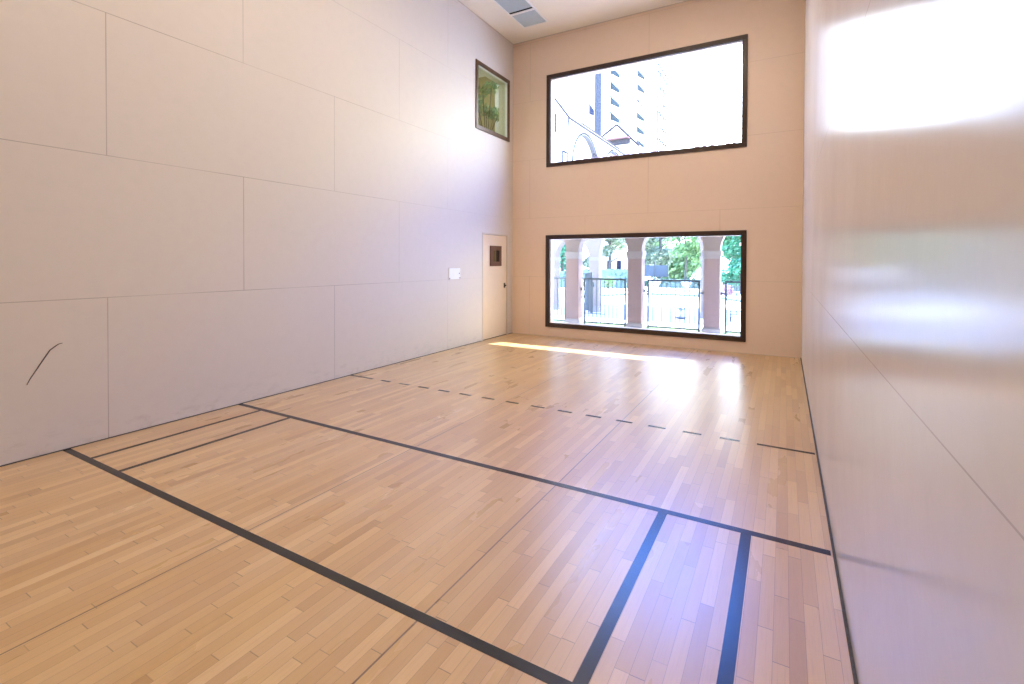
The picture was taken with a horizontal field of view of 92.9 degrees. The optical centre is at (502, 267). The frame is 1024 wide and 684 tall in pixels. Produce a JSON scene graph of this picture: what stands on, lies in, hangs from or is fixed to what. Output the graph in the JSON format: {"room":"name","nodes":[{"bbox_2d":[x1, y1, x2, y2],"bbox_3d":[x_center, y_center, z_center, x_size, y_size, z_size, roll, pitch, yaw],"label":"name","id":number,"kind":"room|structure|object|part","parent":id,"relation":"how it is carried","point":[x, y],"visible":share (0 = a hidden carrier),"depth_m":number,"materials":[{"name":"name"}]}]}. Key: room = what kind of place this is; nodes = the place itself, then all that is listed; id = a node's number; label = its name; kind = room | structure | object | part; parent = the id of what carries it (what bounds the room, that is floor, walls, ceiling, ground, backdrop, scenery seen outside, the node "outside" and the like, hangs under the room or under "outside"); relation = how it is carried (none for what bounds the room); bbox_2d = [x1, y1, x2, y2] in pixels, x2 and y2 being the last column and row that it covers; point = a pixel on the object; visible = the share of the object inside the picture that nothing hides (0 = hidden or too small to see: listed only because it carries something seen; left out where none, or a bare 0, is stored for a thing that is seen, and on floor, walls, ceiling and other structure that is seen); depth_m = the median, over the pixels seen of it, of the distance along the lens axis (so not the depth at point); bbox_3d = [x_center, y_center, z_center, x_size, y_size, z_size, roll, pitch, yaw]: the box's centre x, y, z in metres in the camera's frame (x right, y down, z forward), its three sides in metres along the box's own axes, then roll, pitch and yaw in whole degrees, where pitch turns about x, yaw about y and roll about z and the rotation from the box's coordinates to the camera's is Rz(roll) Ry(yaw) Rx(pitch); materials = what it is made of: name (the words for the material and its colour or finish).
{"room":"sports hall","nodes":[
{"label":"sports hall","id":0,"kind":"room"},
{"bbox_2d":[0,0,512,465],"bbox_3d":[-2.771,-1.608,5.415,0.205,6.142,11.600,1,1,30],"label":"wall","id":1,"kind":"structure","parent":0,"point":[206,205],"depth_m":5.06,"materials":[{"name":"paint"}]},
{"bbox_2d":[0,333,510,466],"bbox_3d":[-2.693,1.460,5.403,0.007,0.007,11.600,1,1,30],"label":"trim","id":2,"kind":"structure","parent":1,"relation":"attached to","point":[509,333],"depth_m":4.78,"materials":[{"name":"beige wood"}]},
{"bbox_2d":[448,268,459,279],"bbox_3d":[-0.839,0.115,8.569,0.016,0.213,0.360,1,1,30],"label":"cover plate","id":3,"kind":"object","parent":1,"relation":"attached to","point":[453,273],"visible":1,"depth_m":8.54,"materials":[{"name":"white plastic"}]},
{"bbox_2d":[475,59,509,141],"bbox_3d":[-0.254,-3.257,9.700,0.212,1.284,1.286,1,1,30],"label":"window","id":4,"kind":"structure","parent":1,"relation":"in","point":[504,88],"depth_m":10.14,"materials":[{"name":"brown metal"}]},
{"bbox_2d":[482,232,507,340],"bbox_3d":[-0.213,0.372,9.834,0.235,2.088,0.981,1,1,30],"label":"door","id":5,"kind":"structure","parent":1,"relation":"in","point":[494,246],"depth_m":9.76,"materials":[{"name":"paint"}]},
{"bbox_3d":[-0.130,-0.223,9.787,0.018,0.405,0.438,1,1,30],"label":"vision frame","id":6,"kind":"part","parent":5,"relation":"part of","materials":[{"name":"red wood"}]},
{"bbox_2d":[457,0,690,44],"bbox_3d":[-0.395,-4.648,4.004,5.275,0.012,11.600,1,1,30],"label":"trim","id":7,"kind":"structure","parent":1,"relation":"attached to","point":[457,0],"depth_m":9.25,"materials":[{"name":"paint"}]},
{"bbox_2d":[0,333,853,683],"bbox_3d":[-0.414,1.547,4.083,5.675,0.121,12.000,1,1,30],"label":"floor","id":8,"kind":"structure","parent":0,"point":[513,508],"depth_m":2.75,"materials":[{"name":"brown wood"}]},
{"bbox_2d":[478,77,494,131],"bbox_3d":[-1.604,-3.242,10.095,2.500,2.700,4.300,1,1,30],"label":"wall","id":9,"kind":"structure","parent":0,"point":[481,80],"depth_m":11.73,"materials":[{"name":"paint"}]},
{"bbox_2d":[495,85,498,133],"bbox_3d":[-0.095,-3.256,11.562,0.160,2.700,0.050,1,1,30],"label":"trim","id":10,"kind":"structure","parent":9,"relation":"attached to","point":[497,92],"depth_m":11.54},
{"bbox_2d":[459,0,686,43],"bbox_3d":[-0.394,-4.729,4.003,5.675,0.150,12.000,1,1,30],"label":"ceiling","id":11,"kind":"structure","parent":0,"point":[561,15],"depth_m":9.01,"materials":[{"name":"paint"}]},
{"bbox_2d":[493,0,547,27],"bbox_3d":[0.340,-4.702,8.918,0.527,0.022,1.240,1,1,30],"label":"recessed light","id":12,"kind":"object","parent":11,"relation":"in","point":[523,12],"visible":1,"depth_m":8.97,"materials":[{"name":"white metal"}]},
{"bbox_3d":[0.186,-4.704,8.654,0.473,0.010,0.572,1,1,30],"label":"diffuser panel","id":13,"kind":"part","parent":12,"relation":"part of","materials":[{"name":"white plastic"}]},
{"bbox_3d":[0.509,-4.710,9.211,0.473,0.010,0.508,1,1,30],"label":"diffuser panel","id":14,"kind":"part","parent":12,"relation":"part of","materials":[{"name":"white plastic"}]},
{"bbox_2d":[512,0,804,357],"bbox_3d":[2.554,-1.638,9.147,5.675,6.142,0.200,1,1,30],"label":"wall","id":15,"kind":"structure","parent":0,"point":[756,188],"depth_m":8.64,"materials":[{"name":"paint"}]},
{"bbox_2d":[545,230,746,341],"bbox_3d":[2.499,0.303,9.101,3.694,1.878,0.072,1,1,30],"label":"window","id":16,"kind":"structure","parent":15,"relation":"in","point":[742,338],"depth_m":8.84,"materials":[{"name":"brown metal"}]},
{"bbox_2d":[546,34,747,166],"bbox_3d":[2.509,-2.965,9.060,3.680,1.873,0.072,1,1,30],"label":"window","id":17,"kind":"structure","parent":15,"relation":"in","point":[744,38],"depth_m":8.82,"materials":[{"name":"brown metal"}]},
{"bbox_2d":[518,333,795,357],"bbox_3d":[2.484,1.431,9.101,5.235,0.006,0.007,1,1,30],"label":"trim","id":18,"kind":"structure","parent":15,"relation":"attached to","point":[518,333],"depth_m":8.80,"materials":[{"name":"paint"}]},
{"bbox_2d":[801,0,1023,683],"bbox_3d":[1.964,-1.558,2.671,0.200,6.142,11.600,1,1,30],"label":"wall","id":19,"kind":"structure","parent":0,"point":[912,334],"depth_m":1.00,"materials":[{"name":"paint"}]},
{"bbox_2d":[800,358,857,683],"bbox_3d":[1.862,1.507,2.762,0.012,0.010,11.600,1,1,30],"label":"trim","id":20,"kind":"structure","parent":19,"relation":"attached to","point":[822,485],"depth_m":2.44,"materials":[{"name":"grey rubber"}]},
{"bbox_3d":[-1.565,-1.842,10.088,2.400,0.100,4.100,1,1,30],"label":"floor","id":21,"kind":"structure","parent":0,"visible":0},
{"bbox_2d":[478,81,498,130],"bbox_3d":[-0.346,-3.043,11.060,0.986,2.285,0.927,1,1,30],"label":"potted plant","id":22,"kind":"object","parent":21,"relation":"on","point":[493,112],"visible":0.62,"depth_m":10.91,"materials":[{"name":"green plant"}]},
{"label":"outside","id":23,"kind":"structure","parent":0,"visible":0},
{"bbox_2d":[554,266,740,331],"bbox_3d":[50.410,0.678,97.023,120.000,0.200,199.800,1,1,30],"label":"ground","id":24,"kind":"structure","parent":23,"point":[620,299],"depth_m":16.92,"materials":[{"name":"white concrete"}]},
{"bbox_2d":[553,257,560,309],"bbox_3d":[1.734,0.547,16.553,0.376,1.780,0.410,1,1,30],"label":"column","id":25,"kind":"structure","parent":24,"relation":"on","point":[556,259],"depth_m":16.40,"materials":[{"name":"beige paint"}]},
{"bbox_2d":[554,237,703,256],"bbox_3d":[3.194,-1.337,15.686,6.690,2.020,0.350,1,1,30],"label":"arches","id":26,"kind":"object","parent":25,"relation":"on","point":[594,246],"visible":0.16,"depth_m":15.68,"materials":[{"name":"beige paint"}]},
{"bbox_2d":[577,142,735,159],"bbox_3d":[5.234,-3.179,16.709,6.300,1.650,4.800,1,1,30],"label":"roof","id":27,"kind":"structure","parent":26,"relation":"on","point":[733,142],"depth_m":17.00,"materials":[{"name":"ceramic"}]},
{"bbox_2d":[553,277,565,322],"bbox_3d":[1.100,0.860,12.410,1.302,1.215,0.040,1,1,30],"label":"iron gate","id":28,"kind":"object","parent":24,"relation":"on","point":[557,278],"visible":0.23,"depth_m":12.19,"materials":[{"name":"metal"}]},
{"bbox_3d":[1.572,0.865,12.136,0.038,1.215,0.038,1,1,30],"label":"gate post","id":29,"kind":"part","parent":28,"relation":"part of","materials":[{"name":"metal"}]},
{"bbox_2d":[560,245,565,271],"bbox_3d":[4.235,-1.030,33.337,2.773,4.533,2.777,0,1,-32],"label":"tree","id":30,"kind":"object","parent":24,"relation":"on","point":[563,250],"visible":0.12,"depth_m":32.88,"materials":[{"name":"green plant"}]},
{"bbox_2d":[560,269,565,286],"bbox_3d":[2.884,0.697,31.174,3.150,1.151,1.055,1,1,30],"label":"hedge","id":31,"kind":"object","parent":24,"relation":"on","point":[562,274],"visible":0.06,"depth_m":30.33,"materials":[{"name":"green plant"}]},
{"bbox_2d":[565,252,583,323],"bbox_3d":[1.773,0.560,11.993,0.376,1.870,0.360,1,1,30],"label":"column","id":32,"kind":"structure","parent":24,"relation":"on","point":[574,260],"depth_m":11.87,"materials":[{"name":"pink paint"}]},
{"bbox_2d":[554,98,626,270],"bbox_3d":[8.874,-7.331,49.463,3.678,16.751,26.200,1,1,30],"label":"villa wing","id":33,"kind":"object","parent":24,"relation":"on","point":[572,140],"visible":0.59,"depth_m":43.08,"materials":[{"name":"paint"}]},
{"bbox_3d":[7.834,-10.559,45.234,0.140,3.615,7.240,1,1,30],"label":"arch moulding","id":34,"kind":"part","parent":33,"relation":"part of","materials":[{"name":"white paint"}]},
{"bbox_3d":[9.566,-12.374,47.043,0.110,0.140,16.000,1,1,30],"label":"eave trim","id":35,"kind":"part","parent":33,"relation":"part of","materials":[{"name":"white paint"}]},
{"bbox_2d":[578,122,619,149],"bbox_3d":[9.986,-7.735,59.968,4.860,17.300,14.300,1,1,30],"label":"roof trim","id":36,"kind":"structure","parent":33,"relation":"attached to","point":[581,123],"depth_m":57.50,"materials":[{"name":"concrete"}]},
{"bbox_2d":[582,272,603,314],"bbox_3d":[2.760,0.801,14.913,0.798,1.280,0.181,0,1,23],"label":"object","id":37,"kind":"object","parent":24,"relation":"on","point":[587,275],"visible":0.54,"depth_m":14.97,"materials":[{"name":"metal"}]},
{"bbox_3d":[2.623,0.775,14.999,0.170,1.130,0.010,1,1,30],"label":"panel","id":38,"kind":"part","parent":37,"relation":"part of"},
{"bbox_3d":[2.745,0.800,14.981,0.060,1.280,0.060,1,1,30],"label":"gate post","id":39,"kind":"part","parent":37,"relation":"part of","materials":[{"name":"metal"}]},
{"bbox_2d":[588,257,602,312],"bbox_3d":[3.023,0.561,15.806,0.376,1.780,0.410,1,1,30],"label":"column","id":40,"kind":"structure","parent":24,"relation":"on","point":[595,263],"depth_m":15.64,"materials":[{"name":"beige paint"}]},
{"bbox_2d":[555,63,651,151],"bbox_3d":[7.182,-25.466,81.423,16.080,52.000,50.850,1,1,39],"label":"apartment tower","id":41,"kind":"structure","parent":24,"relation":"on","point":[622,97],"depth_m":83.25,"materials":[{"name":"white concrete"}]},
{"bbox_2d":[581,278,627,326],"bbox_3d":[2.443,0.874,11.632,1.203,1.215,0.040,1,1,30],"label":"iron gate","id":42,"kind":"object","parent":24,"relation":"on","point":[585,279],"visible":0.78,"depth_m":11.63,"materials":[{"name":"metal"}]},
{"bbox_3d":[2.013,0.870,11.880,0.038,1.215,0.038,1,1,30],"label":"gate post","id":43,"kind":"part","parent":42,"relation":"part of","materials":[{"name":"metal"}]},
{"bbox_3d":[2.445,0.287,11.624,0.955,0.040,0.030,1,1,30],"label":"rail","id":44,"kind":"part","parent":42,"relation":"part of","materials":[{"name":"metal"}]},
{"bbox_3d":[2.442,1.339,11.637,0.955,0.035,0.030,1,1,30],"label":"rail","id":45,"kind":"part","parent":42,"relation":"part of","materials":[{"name":"metal"}]},
{"bbox_3d":[2.873,0.878,11.383,0.038,1.215,0.038,1,1,30],"label":"gate post","id":46,"kind":"part","parent":42,"relation":"part of","materials":[{"name":"metal"}]},
{"bbox_2d":[583,238,626,268],"bbox_3d":[7.156,-1.297,33.843,3.318,5.072,3.513,1,1,30],"label":"tree","id":47,"kind":"object","parent":24,"relation":"on","point":[607,249],"visible":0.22,"depth_m":33.42,"materials":[{"name":"green plant"}]},
{"bbox_2d":[582,267,627,287],"bbox_3d":[6.745,0.647,30.563,3.641,1.291,1.270,1,1,30],"label":"hedge","id":48,"kind":"object","parent":24,"relation":"on","point":[617,273],"visible":0.33,"depth_m":29.96,"materials":[{"name":"green plant"}]},
{"bbox_2d":[602,275,615,288],"bbox_3d":[6.225,0.875,28.745,0.893,0.846,0.864,0,1,-9],"label":"shrub","id":49,"kind":"object","parent":24,"relation":"on","point":[606,281],"visible":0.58,"depth_m":28.66,"materials":[{"name":"green plant"}]},
{"bbox_2d":[602,247,627,269],"bbox_3d":[8.509,-0.158,37.672,3.000,2.700,2.100,1,1,30],"label":"outbuilding","id":50,"kind":"structure","parent":24,"relation":"on","point":[621,262],"depth_m":36.68,"materials":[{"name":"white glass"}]},
{"bbox_2d":[602,124,646,153],"bbox_3d":[16.994,-9.459,69.296,7.800,20.558,7.100,1,1,30],"label":"gabled house","id":51,"kind":"structure","parent":24,"relation":"on","point":[619,137],"depth_m":66.39,"materials":[{"name":"white paint"}]},
{"bbox_2d":[626,251,645,327],"bbox_3d":[3.086,0.574,11.233,0.376,1.870,0.360,1,1,30],"label":"column","id":52,"kind":"structure","parent":24,"relation":"on","point":[636,259],"depth_m":11.11,"materials":[{"name":"pink paint"}]},
{"bbox_2d":[563,236,725,251],"bbox_3d":[2.505,-0.873,11.554,8.190,1.010,0.300,1,1,30],"label":"arches","id":53,"kind":"object","parent":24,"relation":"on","point":[710,243],"visible":0.09,"depth_m":11.07,"materials":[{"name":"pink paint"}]},
{"bbox_2d":[559,321,734,334],"bbox_3d":[3.364,1.496,11.873,9.000,0.012,0.830,1,1,30],"label":"bed","id":54,"kind":"object","parent":24,"relation":"on","point":[559,321],"depth_m":11.83,"materials":[{"name":"green soil"}]},
{"bbox_2d":[553,320,739,334],"bbox_3d":[3.361,1.460,11.870,8.852,0.060,0.832,1,1,30],"label":"grass","id":55,"kind":"structure","parent":54,"relation":"on","point":[553,320],"depth_m":11.67,"materials":[{"name":"green plant"}]},
{"bbox_2d":[645,262,667,277],"bbox_3d":[9.940,0.471,31.816,1.760,1.600,0.070,1,1,30],"label":"fence","id":56,"kind":"object","parent":24,"relation":"on","point":[654,270],"visible":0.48,"depth_m":31.75,"materials":[{"name":"blue metal"}]},
{"bbox_2d":[653,281,660,288],"bbox_3d":[9.095,1.017,28.734,0.580,0.580,0.580,1,1,30],"label":"urn","id":57,"kind":"object","parent":24,"relation":"on","point":[654,282],"visible":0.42,"depth_m":28.59,"materials":[{"name":"white stone"}]},
{"bbox_2d":[652,62,668,247],"bbox_3d":[41.701,-30.535,155.023,18.200,60.500,17.000,1,1,30],"label":"tower","id":58,"kind":"structure","parent":24,"relation":"on","point":[660,80],"depth_m":146.89,"materials":[{"name":"white concrete"}]},
{"bbox_2d":[645,237,677,278],"bbox_3d":[10.605,-1.380,34.002,3.479,5.257,2.994,0,1,11],"label":"tree","id":59,"kind":"object","parent":24,"relation":"on","point":[656,254],"visible":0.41,"depth_m":33.29,"materials":[{"name":"green plant"}]},
{"bbox_2d":[582,293,740,301],"bbox_3d":[7.708,1.347,21.677,7.702,0.090,3.947,1,1,30],"label":"kerb","id":60,"kind":"object","parent":24,"relation":"on","point":[619,294],"visible":0.37,"depth_m":22.94,"materials":[{"name":"white stone"}]},
{"bbox_2d":[645,237,700,279],"bbox_3d":[14.330,-1.811,39.353,7.266,6.162,6.057,0,1,9],"label":"tree","id":61,"kind":"object","parent":24,"relation":"on","point":[676,269],"visible":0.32,"depth_m":37.40,"materials":[{"name":"green plant"}]},
{"bbox_2d":[643,279,702,331],"bbox_3d":[3.803,0.888,10.844,1.300,1.215,0.040,1,1,30],"label":"iron gate","id":62,"kind":"object","parent":24,"relation":"on","point":[648,280],"visible":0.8,"depth_m":10.81,"materials":[{"name":"metal"}]},
{"bbox_3d":[3.331,0.883,11.117,0.038,1.215,0.038,1,1,30],"label":"gate post","id":63,"kind":"part","parent":62,"relation":"part of","materials":[{"name":"metal"}]},
{"bbox_3d":[3.804,0.301,10.836,1.052,0.040,0.030,1,1,30],"label":"rail","id":64,"kind":"part","parent":62,"relation":"part of","materials":[{"name":"metal"}]},
{"bbox_3d":[3.801,1.353,10.850,1.052,0.035,0.030,1,1,30],"label":"rail","id":65,"kind":"part","parent":62,"relation":"part of","materials":[{"name":"metal"}]},
{"bbox_3d":[4.274,0.893,10.570,0.038,1.215,0.038,1,1,30],"label":"gate post","id":66,"kind":"part","parent":62,"relation":"part of","materials":[{"name":"metal"}]},
{"bbox_2d":[653,277,700,288],"bbox_3d":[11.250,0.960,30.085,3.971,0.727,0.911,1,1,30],"label":"car","id":67,"kind":"object","parent":24,"relation":"on","point":[663,282],"visible":0.3,"depth_m":30.14,"materials":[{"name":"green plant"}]},
{"bbox_2d":[674,303,687,318],"bbox_3d":[5.133,1.249,13.983,0.336,0.464,0.336,0,1,-15],"label":"potted shrub","id":68,"kind":"object","parent":24,"relation":"on","point":[686,304],"visible":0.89,"depth_m":13.94,"materials":[{"name":"green plant"}]},
{"bbox_2d":[664,237,700,279],"bbox_3d":[10.561,-0.991,27.535,2.763,4.640,2.742,0,1,-33],"label":"tree","id":69,"kind":"object","parent":24,"relation":"on","point":[692,248],"visible":0.52,"depth_m":27.18,"materials":[{"name":"green plant"}]},
{"bbox_2d":[681,282,690,291],"bbox_3d":[10.144,1.044,26.855,0.580,0.580,0.580,1,1,30],"label":"urn","id":70,"kind":"object","parent":24,"relation":"on","point":[682,283],"visible":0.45,"depth_m":26.69,"materials":[{"name":"white stone"}]},
{"bbox_2d":[700,257,703,318],"bbox_3d":[5.943,0.591,14.113,0.376,1.780,0.410,1,1,30],"label":"column","id":71,"kind":"structure","parent":24,"relation":"on","point":[701,258],"depth_m":14.02,"materials":[{"name":"beige paint"}]},
{"bbox_2d":[688,240,724,266],"bbox_3d":[13.849,-1.314,31.297,3.252,5.213,3.321,0,1,-29],"label":"tree","id":72,"kind":"object","parent":24,"relation":"on","point":[695,263],"visible":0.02,"depth_m":31.72,"materials":[{"name":"green plant"}]},
{"bbox_2d":[702,251,722,333],"bbox_3d":[4.494,0.588,10.416,0.376,1.870,0.360,1,1,30],"label":"column","id":73,"kind":"structure","parent":24,"relation":"on","point":[712,259],"depth_m":10.29,"materials":[{"name":"pink paint"}]},
{"bbox_2d":[721,285,733,295],"bbox_3d":[10.672,1.088,23.087,0.642,0.591,0.628,1,1,30],"label":"shrub","id":74,"kind":"object","parent":24,"relation":"on","point":[729,286],"visible":0.7,"depth_m":23.00,"materials":[{"name":"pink plant"}]},
{"bbox_2d":[721,236,740,293],"bbox_3d":[12.229,-1.057,25.015,3.473,4.847,3.178,1,1,30],"label":"tree","id":75,"kind":"object","parent":24,"relation":"on","point":[731,248],"visible":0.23,"depth_m":24.80,"materials":[{"name":"green plant"}]},
{"bbox_2d":[722,281,739,290],"bbox_3d":[13.997,0.997,26.713,3.644,0.779,1.016,1,1,30],"label":"hedge","id":76,"kind":"object","parent":24,"relation":"on","point":[733,285],"visible":0.08,"depth_m":26.98,"materials":[{"name":"green plant"}]},
{"bbox_2d":[721,281,740,333],"bbox_3d":[5.211,0.903,10.028,1.315,1.215,0.040,1,1,30],"label":"iron gate","id":77,"kind":"object","parent":24,"relation":"on","point":[726,282],"visible":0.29,"depth_m":10.26,"materials":[{"name":"metal"}]},
{"bbox_3d":[4.733,0.898,10.305,0.038,1.215,0.038,1,1,30],"label":"gate post","id":78,"kind":"part","parent":77,"relation":"part of","materials":[{"name":"metal"}]},
{"bbox_2d":[729,307,739,321],"bbox_3d":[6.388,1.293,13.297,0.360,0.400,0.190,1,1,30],"label":"garden bench","id":79,"kind":"object","parent":24,"relation":"on","point":[730,314],"visible":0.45,"depth_m":13.31,"materials":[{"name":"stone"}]}
]}

